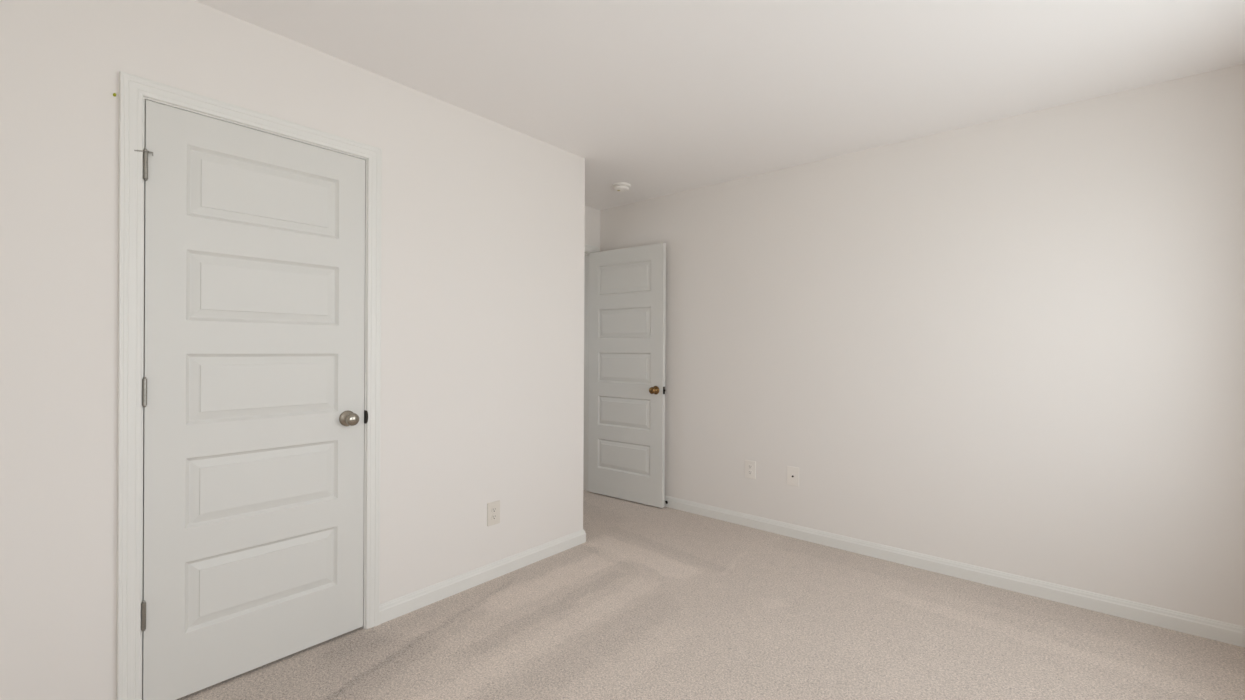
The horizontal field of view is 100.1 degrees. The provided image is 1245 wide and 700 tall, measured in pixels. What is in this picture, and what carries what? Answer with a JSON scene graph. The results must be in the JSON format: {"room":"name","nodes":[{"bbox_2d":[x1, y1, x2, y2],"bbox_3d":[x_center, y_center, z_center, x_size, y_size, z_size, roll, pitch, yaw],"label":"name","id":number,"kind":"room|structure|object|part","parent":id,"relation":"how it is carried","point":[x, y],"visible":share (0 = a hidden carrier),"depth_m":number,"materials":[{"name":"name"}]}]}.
{"room":"empty bedroom","nodes":[
{"label":"empty bedroom","id":0,"kind":"room"},
{"bbox_2d":[0,0,584,699],"bbox_3d":[-1.485,-0.003,2.425,0.759,2.432,2.950,0,0,40],"label":"wall","id":1,"kind":"structure","parent":0,"point":[483,219],"depth_m":2.04,"materials":[{"name":"white paint"}]},
{"bbox_2d":[134,100,364,699],"bbox_3d":[-1.376,0.187,1.997,0.172,2.029,0.741,0,0,40],"label":"door","id":2,"kind":"structure","parent":1,"relation":"in","point":[253,379],"depth_m":1.95,"materials":[{"name":"white paint"}]},
{"bbox_3d":[-1.135,0.290,2.187,0.048,0.054,0.054,0,0,40],"label":"knob","id":3,"kind":"part","parent":2,"relation":"part of","materials":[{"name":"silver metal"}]},
{"bbox_2d":[117,71,381,699],"bbox_3d":[-1.389,0.162,2.028,0.132,2.104,0.838,0,0,40],"label":"door frame","id":4,"kind":"structure","parent":1,"relation":"attached to","point":[134,90],"depth_m":1.71,"materials":[{"name":"white paint"}]},
{"bbox_3d":[-1.125,0.290,2.278,0.043,0.057,0.010,0,0,40],"label":"strike plate","id":5,"kind":"part","parent":4,"relation":"part of","materials":[{"name":"brown metal"}]},
{"bbox_2d":[487,500,499,525],"bbox_3d":[-0.686,0.871,2.783,0.008,0.122,0.079,0,0,40],"label":"wall outlet","id":6,"kind":"object","parent":1,"relation":"attached to","point":[493,508],"visible":1,"depth_m":2.78,"materials":[{"name":"beige plastic"}]},
{"bbox_2d":[585,206,599,246],"bbox_3d":[-1.507,-0.004,3.077,0.115,2.432,3.919,0,0,40],"label":"wall","id":7,"kind":"structure","parent":0,"point":[592,215],"depth_m":4.46,"materials":[{"name":"white paint"}]},
{"bbox_2d":[583,244,599,490],"bbox_3d":[-0.545,0.164,4.217,0.149,2.104,0.890,0,0,40],"label":"door frame","id":8,"kind":"structure","parent":7,"relation":"attached to","point":[588,248],"depth_m":4.51,"materials":[{"name":"white paint"}]},
{"bbox_3d":[-0.545,0.194,4.217,0.035,2.043,0.768,0,0,40],"label":"stop moulding","id":9,"kind":"part","parent":8,"relation":"part of","materials":[{"name":"white paint"}]},
{"bbox_3d":[-0.494,0.164,4.175,0.017,2.104,0.890,0,0,40],"label":"casing","id":10,"kind":"part","parent":8,"relation":"part of","materials":[{"name":"white paint"}]},
{"bbox_2d":[587,243,665,507],"bbox_3d":[0.012,0.193,4.230,0.778,2.032,0.150,0,0,38],"label":"door","id":11,"kind":"structure","parent":8,"relation":"attached to","point":[627,299],"depth_m":4.20,"materials":[{"name":"white paint"}]},
{"bbox_3d":[0.231,0.310,3.996,0.054,0.054,0.048,0,0,38],"label":"knob","id":12,"kind":"part","parent":11,"relation":"part of","materials":[{"name":"gold metal"}]},
{"bbox_2d":[176,490,1244,699],"bbox_3d":[-0.439,1.244,2.171,5.280,0.050,4.149,0,0,40],"label":"floor","id":13,"kind":"structure","parent":0,"point":[656,603],"depth_m":2.21,"materials":[{"name":"carpet"}]},
{"bbox_2d":[194,0,1244,209],"bbox_3d":[-0.425,-1.253,2.168,5.280,0.080,4.149,0,0,40],"label":"ceiling","id":14,"kind":"structure","parent":0,"point":[659,98],"depth_m":2.18,"materials":[{"name":"white paint"}]},
{"bbox_2d":[612,182,630,191],"bbox_3d":[-0.007,-1.191,3.839,0.136,0.044,0.136,0,0,40],"label":"smoke detector","id":15,"kind":"object","parent":14,"relation":"attached to","point":[620,186],"visible":1,"depth_m":3.80,"materials":[{"name":"white plastic"}]},
{"bbox_3d":[-0.007,-1.206,3.838,0.136,0.012,0.136,0,0,40],"label":"mounting plate","id":16,"kind":"part","parent":15,"relation":"part of","materials":[{"name":"white plastic"}]},
{"bbox_2d":[600,64,1244,626],"bbox_3d":[0.869,0.008,3.710,5.280,2.432,0.115,0,0,40],"label":"wall","id":17,"kind":"structure","parent":0,"point":[1015,345],"depth_m":2.73,"materials":[{"name":"white paint"}]},
{"bbox_2d":[745,460,755,478],"bbox_3d":[0.885,0.827,3.613,0.079,0.122,0.008,0,0,40],"label":"wall outlet","id":18,"kind":"object","parent":17,"relation":"attached to","point":[750,466],"visible":1,"depth_m":3.61,"materials":[{"name":"white plastic"}]},
{"bbox_2d":[787,466,798,486],"bbox_3d":[1.114,0.827,3.415,0.079,0.122,0.016,0,0,40],"label":"outlet","id":19,"kind":"object","parent":17,"relation":"attached to","point":[792,472],"visible":1,"depth_m":3.41,"materials":[{"name":"white plastic"}]},
{"bbox_3d":[1.528,0.016,0.514,0.150,2.432,3.919,0,0,40],"label":"wall","id":20,"kind":"structure","parent":0,"visible":0},
{"bbox_2d":[379,496,1244,647],"bbox_3d":[-0.003,1.181,1.803,3.839,0.082,3.919,0,0,40],"label":"baseboard","id":21,"kind":"structure","parent":20,"relation":"attached to","point":[1229,633],"depth_m":2.69,"materials":[{"name":"white paint"}]}
]}

